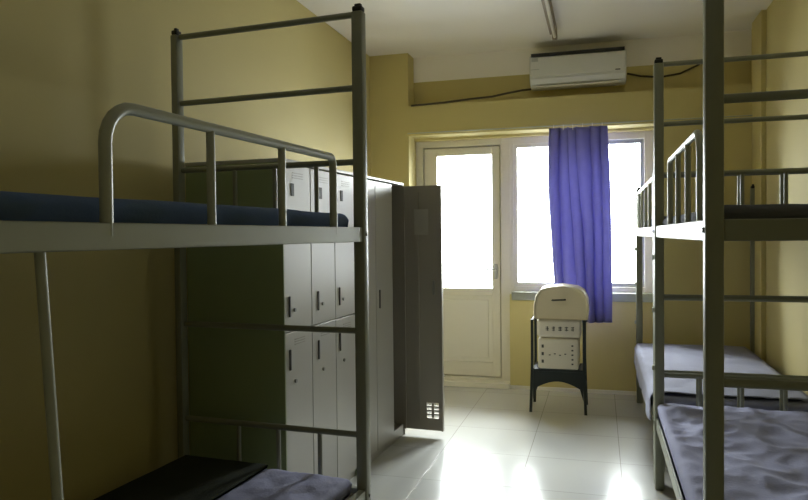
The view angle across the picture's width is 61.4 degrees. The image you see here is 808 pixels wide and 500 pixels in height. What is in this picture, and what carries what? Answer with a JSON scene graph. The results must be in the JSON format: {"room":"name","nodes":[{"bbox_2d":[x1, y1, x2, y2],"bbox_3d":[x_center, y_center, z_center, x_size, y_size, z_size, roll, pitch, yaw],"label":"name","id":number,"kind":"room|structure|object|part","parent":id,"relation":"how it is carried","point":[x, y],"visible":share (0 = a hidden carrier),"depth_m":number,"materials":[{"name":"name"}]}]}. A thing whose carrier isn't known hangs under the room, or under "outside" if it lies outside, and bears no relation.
{"room":"dormitory","nodes":[
{"label":"dormitory","id":0,"kind":"room"},
{"bbox_2d":[0,0,370,499],"bbox_3d":[-1.690,-0.150,1.936,0.200,3.090,10.190,0,1,16],"label":"wall","id":1,"kind":"structure","parent":0,"point":[65,64],"depth_m":3.01,"materials":[{"name":"yellow paint"}]},
{"bbox_2d":[350,386,675,499],"bbox_3d":[0.182,1.421,2.143,3.670,0.100,11.550,0,1,16],"label":"floor","id":2,"kind":"structure","parent":0,"point":[490,446],"depth_m":4.42,"materials":[{"name":"grey tile"}]},
{"bbox_2d":[0,3,370,499],"bbox_3d":[-0.942,0.181,2.153,0.981,2.404,2.000,0,1,20],"label":"bunk bed","id":3,"kind":"object","parent":2,"relation":"on","point":[38,238],"visible":0.91,"depth_m":2.81,"materials":[{"name":"grey metal"}]},
{"bbox_2d":[0,191,348,226],"bbox_3d":[-0.936,-0.099,2.144,0.820,0.078,1.880,0,1,20],"label":"mattress","id":4,"kind":"object","parent":3,"relation":"on","point":[14,206],"visible":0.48,"depth_m":1.72,"materials":[{"name":"blue fabric"}]},
{"bbox_3d":[-1.060,0.175,3.230,0.036,2.370,0.050,0,1,20],"label":"post","id":5,"kind":"part","parent":3,"relation":"part of","materials":[{"name":"grey metal"}]},
{"bbox_3d":[-0.509,-0.043,1.993,0.030,0.062,1.900,0,1,20],"label":"rail","id":6,"kind":"part","parent":3,"relation":"part of","materials":[{"name":"grey metal"}]},
{"bbox_3d":[-0.474,-0.204,2.091,0.030,0.315,1.215,0,1,20],"label":"guard rail","id":7,"kind":"part","parent":3,"relation":"part of","materials":[{"name":"grey metal"}]},
{"bbox_2d":[216,469,351,499],"bbox_3d":[-0.924,1.030,2.168,0.820,0.082,1.880,0,1,20],"label":"mattress","id":8,"kind":"object","parent":3,"relation":"on","point":[269,484],"visible":0.48,"depth_m":2.80,"materials":[{"name":"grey fabric"}]},
{"bbox_2d":[93,455,267,499],"bbox_3d":[-1.119,0.980,2.231,0.440,0.017,1.840,0,1,20],"label":"blanket","id":9,"kind":"object","parent":8,"relation":"on","point":[187,477],"visible":1,"depth_m":2.82,"materials":[{"name":"black fabric"}]},
{"bbox_3d":[-0.608,1.061,3.092,0.875,0.065,0.030,0,1,20],"label":"rail","id":10,"kind":"part","parent":3,"relation":"part of","materials":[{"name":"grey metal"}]},
{"bbox_3d":[-0.498,1.084,2.018,0.030,0.065,1.900,0,1,20],"label":"rail","id":11,"kind":"part","parent":3,"relation":"part of","materials":[{"name":"grey metal"}]},
{"bbox_3d":[-0.182,0.173,2.917,0.050,2.370,0.050,0,1,20],"label":"post","id":12,"kind":"part","parent":3,"relation":"part of","materials":[{"name":"grey metal"}]},
{"bbox_2d":[185,158,356,480],"bbox_3d":[-0.673,0.452,3.696,0.548,1.788,0.866,0,1,19],"label":"tall cabinet","id":13,"kind":"object","parent":2,"relation":"on","point":[298,378],"visible":0.82,"depth_m":3.33,"materials":[{"name":"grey metal"}]},
{"bbox_3d":[-0.815,0.471,3.297,0.540,1.770,0.012,0,1,19],"label":"panel","id":14,"kind":"part","parent":13,"relation":"part of","materials":[{"name":"green metal"}]},
{"bbox_3d":[-0.684,-0.433,3.678,0.544,0.018,0.866,0,1,19],"label":"panel","id":15,"kind":"part","parent":13,"relation":"part of","materials":[{"name":"grey metal"}]},
{"bbox_3d":[-0.544,0.271,3.245,0.007,0.100,0.014,0,1,19],"label":"handle","id":16,"kind":"part","parent":13,"relation":"part of","materials":[{"name":"grey"}]},
{"bbox_3d":[-0.542,0.526,3.251,0.007,0.100,0.014,0,1,19],"label":"handle","id":17,"kind":"part","parent":13,"relation":"part of","materials":[{"name":"grey"}]},
{"bbox_3d":[-0.530,-0.011,3.332,0.020,0.801,0.283,0,1,19],"label":"door","id":18,"kind":"part","parent":13,"relation":"part of","materials":[{"name":"grey metal"}]},
{"bbox_3d":[-0.521,0.851,3.350,0.020,0.913,0.283,0,1,19],"label":"door","id":19,"kind":"part","parent":13,"relation":"part of","materials":[{"name":"grey metal"}]},
{"bbox_3d":[-0.444,0.264,3.535,0.007,0.100,0.014,0,1,19],"label":"handle","id":20,"kind":"part","parent":13,"relation":"part of","materials":[{"name":"grey"}]},
{"bbox_3d":[-0.442,0.519,3.541,0.007,0.100,0.014,0,1,19],"label":"handle","id":21,"kind":"part","parent":13,"relation":"part of","materials":[{"name":"grey"}]},
{"bbox_3d":[-0.436,-0.018,3.602,0.020,0.801,0.283,0,1,19],"label":"door","id":22,"kind":"part","parent":13,"relation":"part of","materials":[{"name":"grey metal"}]},
{"bbox_3d":[-0.427,0.844,3.621,0.020,0.913,0.283,0,1,19],"label":"door","id":23,"kind":"part","parent":13,"relation":"part of","materials":[{"name":"grey metal"}]},
{"bbox_3d":[-0.357,0.258,3.787,0.007,0.100,0.014,0,1,19],"label":"handle","id":24,"kind":"part","parent":13,"relation":"part of","materials":[{"name":"grey"}]},
{"bbox_3d":[-0.342,-0.025,3.873,0.020,0.801,0.283,0,1,19],"label":"door","id":25,"kind":"part","parent":13,"relation":"part of","materials":[{"name":"grey metal"}]},
{"bbox_3d":[-0.333,0.837,3.892,0.020,0.913,0.283,0,1,19],"label":"door","id":26,"kind":"part","parent":13,"relation":"part of","materials":[{"name":"grey metal"}]},
{"bbox_2d":[367,176,443,461],"bbox_3d":[-0.257,0.430,4.479,0.823,1.788,0.867,0,1,19],"label":"tall cabinet","id":27,"kind":"object","parent":2,"relation":"on","point":[406,346],"visible":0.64,"depth_m":4.76,"materials":[{"name":"grey metal"}]},
{"bbox_3d":[-0.235,0.426,4.179,0.020,1.719,0.306,0,1,19],"label":"door","id":28,"kind":"part","parent":27,"relation":"part of","materials":[{"name":"grey metal"}]},
{"bbox_3d":[-0.154,0.316,4.373,0.007,0.120,0.014,0,1,19],"label":"handle","id":29,"kind":"part","parent":27,"relation":"part of","materials":[{"name":"grey"}]},
{"bbox_3d":[-0.134,0.419,4.472,0.020,1.719,0.306,0,1,19],"label":"door","id":30,"kind":"part","parent":27,"relation":"part of","materials":[{"name":"grey metal"}]},
{"bbox_3d":[-0.400,-0.454,4.500,0.544,0.018,0.856,0,1,19],"label":"panel","id":31,"kind":"part","parent":27,"relation":"part of","materials":[{"name":"grey metal"}]},
{"bbox_3d":[-0.255,0.430,4.916,0.540,1.770,0.012,0,1,19],"label":"panel","id":32,"kind":"part","parent":27,"relation":"part of","materials":[{"name":"grey metal"}]},
{"bbox_3d":[0.135,0.409,4.785,0.283,1.719,0.030,0,1,19],"label":"open door","id":33,"kind":"part","parent":27,"relation":"part of","materials":[{"name":"grey metal"}]},
{"bbox_2d":[529,316,587,414],"bbox_3d":[1.259,0.915,5.521,0.445,0.743,0.361,0,1,16],"label":"chair","id":34,"kind":"object","parent":2,"relation":"on","point":[538,376],"visible":0.83,"depth_m":5.40,"materials":[{"name":"black paint"}]},
{"bbox_3d":[1.016,0.921,5.425,0.033,0.741,0.041,0,1,16],"label":"leg","id":35,"kind":"part","parent":34,"relation":"part of","materials":[{"name":"black paint"}]},
{"bbox_3d":[1.105,0.913,5.732,0.033,0.741,0.041,0,1,16],"label":"leg","id":36,"kind":"part","parent":34,"relation":"part of","materials":[{"name":"black paint"}]},
{"bbox_2d":[538,337,579,369],"bbox_3d":[1.257,0.818,5.506,0.315,0.245,0.304,0,1,16],"label":"storage box","id":37,"kind":"object","parent":34,"relation":"on","point":[553,352],"visible":0.88,"depth_m":5.36,"materials":[{"name":"white plastic"}]},
{"bbox_2d":[537,319,581,337],"bbox_3d":[1.260,0.617,5.498,0.342,0.145,0.310,0,1,16],"label":"storage box","id":38,"kind":"object","parent":37,"relation":"on","point":[545,327],"visible":0.91,"depth_m":5.35,"materials":[{"name":"white plastic"}]},
{"bbox_2d":[534,283,588,319],"bbox_3d":[1.275,0.411,5.490,0.423,0.262,0.366,0,1,16],"label":"case","id":39,"kind":"object","parent":38,"relation":"on","point":[563,301],"visible":1,"depth_m":5.36,"materials":[{"name":"beige plastic"}]},
{"bbox_3d":[1.412,0.919,5.310,0.033,0.741,0.041,0,1,16],"label":"leg","id":40,"kind":"part","parent":34,"relation":"part of","materials":[{"name":"black paint"}]},
{"bbox_3d":[1.501,0.911,5.618,0.033,0.741,0.041,0,1,16],"label":"leg","id":41,"kind":"part","parent":34,"relation":"part of","materials":[{"name":"black paint"}]},
{"bbox_2d":[634,168,807,481],"bbox_3d":[2.094,0.400,4.622,0.912,1.794,1.960,0,1,16],"label":"bunk bed","id":42,"kind":"object","parent":2,"relation":"on","point":[642,229],"visible":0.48,"depth_m":5.15,"materials":[{"name":"grey metal"}]},
{"bbox_3d":[1.956,0.395,5.656,0.050,1.760,0.050,0,1,16],"label":"post","id":43,"kind":"part","parent":42,"relation":"part of","materials":[{"name":"grey metal"}]},
{"bbox_3d":[1.684,-0.126,4.727,0.030,0.062,1.860,0,1,16],"label":"rail","id":44,"kind":"part","parent":42,"relation":"part of","materials":[{"name":"grey metal"}]},
{"bbox_3d":[1.695,-0.294,4.771,0.025,0.332,1.645,0,1,16],"label":"guard rail","id":45,"kind":"part","parent":42,"relation":"part of","materials":[{"name":"grey metal"}]},
{"bbox_3d":[1.695,0.931,4.750,0.030,0.065,1.860,0,1,16],"label":"rail","id":46,"kind":"part","parent":42,"relation":"part of","materials":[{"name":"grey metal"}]},
{"bbox_3d":[1.427,0.441,3.821,0.050,1.760,0.050,0,1,16],"label":"post","id":47,"kind":"part","parent":42,"relation":"part of","materials":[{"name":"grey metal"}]},
{"bbox_2d":[651,351,807,411],"bbox_3d":[2.092,0.849,4.634,0.850,0.090,1.860,0,1,16],"label":"mattress","id":48,"kind":"object","parent":42,"relation":"on","point":[769,404],"visible":0.08,"depth_m":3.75,"materials":[{"name":"fabric"}]},
{"bbox_2d":[634,343,807,420],"bbox_3d":[2.050,0.876,4.646,0.839,0.192,1.800,0,1,16],"label":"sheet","id":49,"kind":"object","parent":48,"relation":"on","point":[737,359],"visible":0.66,"depth_m":4.62,"materials":[{"name":"white fabric"}]},
{"bbox_3d":[2.780,0.392,5.418,0.036,1.760,0.050,0,1,16],"label":"post","id":50,"kind":"part","parent":42,"relation":"part of","materials":[{"name":"grey metal"}]},
{"bbox_2d":[652,0,807,499],"bbox_3d":[1.545,0.157,2.723,0.912,2.374,1.920,0,1,16],"label":"bunk bed","id":51,"kind":"object","parent":2,"relation":"on","point":[710,226],"visible":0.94,"depth_m":1.93,"materials":[{"name":"grey metal"}]},
{"bbox_3d":[1.402,0.153,3.738,0.050,2.340,0.050,0,1,16],"label":"post","id":52,"kind":"part","parent":51,"relation":"part of","materials":[{"name":"grey metal"}]},
{"bbox_3d":[1.149,0.978,2.858,0.030,0.065,1.820,0,1,16],"label":"rail","id":53,"kind":"part","parent":51,"relation":"part of","materials":[{"name":"grey metal"}]},
{"bbox_3d":[1.138,-0.078,2.835,0.030,0.062,1.820,0,1,16],"label":"rail","id":54,"kind":"part","parent":51,"relation":"part of","materials":[{"name":"grey metal"}]},
{"bbox_3d":[1.076,-0.240,2.625,0.025,0.332,0.995,0,1,16],"label":"guard rail","id":55,"kind":"part","parent":51,"relation":"part of","materials":[{"name":"grey metal"}]},
{"bbox_3d":[0.884,0.198,1.942,0.050,2.340,0.050,0,1,16],"label":"post","id":56,"kind":"part","parent":51,"relation":"part of","materials":[{"name":"grey metal"}]},
{"bbox_2d":[657,403,807,499],"bbox_3d":[1.546,0.892,2.741,0.850,0.099,1.820,0,1,16],"label":"mattress","id":57,"kind":"object","parent":51,"relation":"on","point":[766,451],"visible":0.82,"depth_m":2.90,"materials":[{"name":"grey fabric"}]},
{"bbox_2d":[662,204,807,224],"bbox_3d":[1.548,-0.127,2.715,0.820,0.058,1.820,0,1,16],"label":"mattress","id":58,"kind":"object","parent":51,"relation":"on","point":[763,211],"visible":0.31,"depth_m":1.93,"materials":[{"name":"fabric"}]},
{"bbox_3d":[1.289,-0.058,1.818,0.800,0.062,0.030,0,1,16],"label":"rail","id":59,"kind":"part","parent":51,"relation":"part of","materials":[{"name":"grey metal"}]},
{"bbox_2d":[297,0,772,57],"bbox_3d":[-0.040,-1.761,1.420,3.670,0.120,10.190,0,1,16],"label":"ceiling","id":60,"kind":"structure","parent":0,"point":[417,28],"depth_m":5.35,"materials":[{"name":"white paint"}]},
{"bbox_2d":[541,0,556,39],"bbox_3d":[1.051,-1.743,4.963,0.062,0.095,1.240,0,1,16],"label":"ceiling lamp","id":61,"kind":"object","parent":60,"relation":"attached to","point":[547,4],"visible":1,"depth_m":5.09,"materials":[{"name":"beige"}]},
{"bbox_2d":[533,362,582,372],"bbox_3d":[1.259,0.951,5.522,0.400,0.020,0.310,0,1,16],"label":"seat","id":62,"kind":"object","parent":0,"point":[536,369],"depth_m":5.39,"materials":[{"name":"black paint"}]},
{"bbox_2d":[370,53,751,390],"bbox_3d":[1.328,-0.274,6.138,3.270,3.090,0.440,0,1,16],"label":"wall","id":63,"kind":"structure","parent":0,"point":[610,347],"depth_m":5.95,"materials":[{"name":"yellow paint"}]},
{"bbox_2d":[416,138,510,380],"bbox_3d":[0.567,0.092,6.474,0.900,2.260,0.134,0,1,16],"label":"door","id":64,"kind":"structure","parent":63,"relation":"in","point":[476,321],"depth_m":6.43,"materials":[{"name":"white wood"}]},
{"bbox_3d":[0.589,0.746,6.494,0.525,0.630,0.025,0,1,16],"label":"panel","id":65,"kind":"part","parent":64,"relation":"part of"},
{"bbox_3d":[0.819,0.202,6.362,0.105,0.140,0.054,0,1,16],"label":"handle","id":66,"kind":"part","parent":64,"relation":"part of","materials":[{"name":"silver metal"}]},
{"bbox_2d":[411,88,530,106],"bbox_3d":[0.599,-1.384,6.112,1.088,0.132,0.155,0,1,6],"label":"cable","id":67,"kind":"object","parent":63,"relation":"attached to","point":[529,89],"visible":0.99,"depth_m":6.09,"materials":[{"name":"brown plastic"}]},
{"bbox_2d":[444,377,509,388],"bbox_3d":[0.569,1.247,6.462,0.900,0.050,0.270,0,1,16],"label":"trim","id":68,"kind":"structure","parent":63,"relation":"attached to","point":[456,382],"depth_m":6.32,"materials":[{"name":"white metal"}]},
{"bbox_2d":[510,385,635,394],"bbox_3d":[1.601,1.255,6.070,1.300,0.030,0.012,0,1,16],"label":"baseboard","id":69,"kind":"structure","parent":63,"relation":"attached to","point":[511,386],"depth_m":6.09,"materials":[{"name":"white tile"}]},
{"bbox_2d":[529,46,626,90],"bbox_3d":[1.505,-1.562,5.899,0.803,0.280,0.244,0,1,16],"label":"air conditioner","id":70,"kind":"object","parent":63,"relation":"attached to","point":[600,67],"visible":1,"depth_m":5.80,"materials":[{"name":"white plastic"}]},
{"bbox_2d":[531,46,624,57],"bbox_3d":[1.500,-1.688,5.885,0.773,0.028,0.207,0,1,16],"label":"grille","id":71,"kind":"object","parent":70,"relation":"attached to","point":[612,50],"depth_m":5.77,"materials":[{"name":"black plastic"}]},
{"bbox_3d":[1.472,-1.581,5.787,0.779,0.165,0.008,0,1,16],"label":"panel","id":72,"kind":"part","parent":70,"relation":"part of","materials":[{"name":"white plastic"}]},
{"bbox_2d":[408,115,752,133],"bbox_3d":[1.405,-1.068,5.814,2.855,0.010,0.010,0,1,16],"label":"rail","id":73,"kind":"object","parent":63,"relation":"attached to","point":[737,115],"visible":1,"depth_m":5.81,"materials":[{"name":"grey metal"}]},
{"bbox_2d":[548,122,611,322],"bbox_3d":[1.500,-0.231,5.806,0.528,1.696,0.124,0,1,16],"label":"curtain","id":74,"kind":"object","parent":73,"relation":"hanging from","point":[579,188],"visible":0.85,"depth_m":5.78,"materials":[{"name":"blue fabric"}]},
{"bbox_2d":[510,131,653,293],"bbox_3d":[1.605,-0.320,6.181,1.260,1.445,0.100,0,1,16],"label":"window","id":75,"kind":"structure","parent":63,"relation":"in","point":[645,138],"depth_m":6.08,"materials":[{"name":"white metal"}]},
{"bbox_3d":[1.331,-0.324,6.242,0.640,1.315,0.035,0,1,16],"label":"sash","id":76,"kind":"part","parent":75,"relation":"part of","materials":[{"name":"white metal"}]},
{"bbox_3d":[1.866,-0.327,6.129,0.570,1.315,0.035,0,1,16],"label":"sash","id":77,"kind":"part","parent":75,"relation":"part of","materials":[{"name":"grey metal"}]},
{"bbox_2d":[413,29,751,82],"bbox_3d":[1.484,-1.704,6.033,2.900,0.230,0.006,0,1,16],"label":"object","id":78,"kind":"structure","parent":63,"relation":"attached to","point":[640,52],"depth_m":6.07,"materials":[{"name":"white paint"}]},
{"bbox_2d":[512,291,652,301],"bbox_3d":[1.591,0.417,6.092,1.235,0.075,0.115,0,1,16],"label":"windowsill","id":79,"kind":"structure","parent":63,"relation":"attached to","point":[516,295],"depth_m":5.96,"materials":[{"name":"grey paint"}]},
{"bbox_2d":[627,64,699,77],"bbox_3d":[2.282,-1.581,5.796,0.727,0.214,0.020,0,1,16],"label":"cable","id":80,"kind":"object","parent":63,"relation":"attached to","point":[690,68],"visible":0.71,"depth_m":5.80,"materials":[{"name":"brown plastic"}]},
{"bbox_2d":[751,0,807,394],"bbox_3d":[1.644,-0.164,0.974,0.200,3.090,10.190,0,1,16],"label":"wall","id":81,"kind":"structure","parent":0,"point":[786,20],"depth_m":4.55,"materials":[{"name":"yellow paint"}]},
{"bbox_2d":[752,10,765,361],"bbox_3d":[2.775,-0.271,5.319,0.035,3.090,0.330,0,1,16],"label":"trim","id":82,"kind":"structure","parent":81,"relation":"attached to","point":[759,24],"depth_m":5.20,"materials":[{"name":"yellow paint"}]}
]}

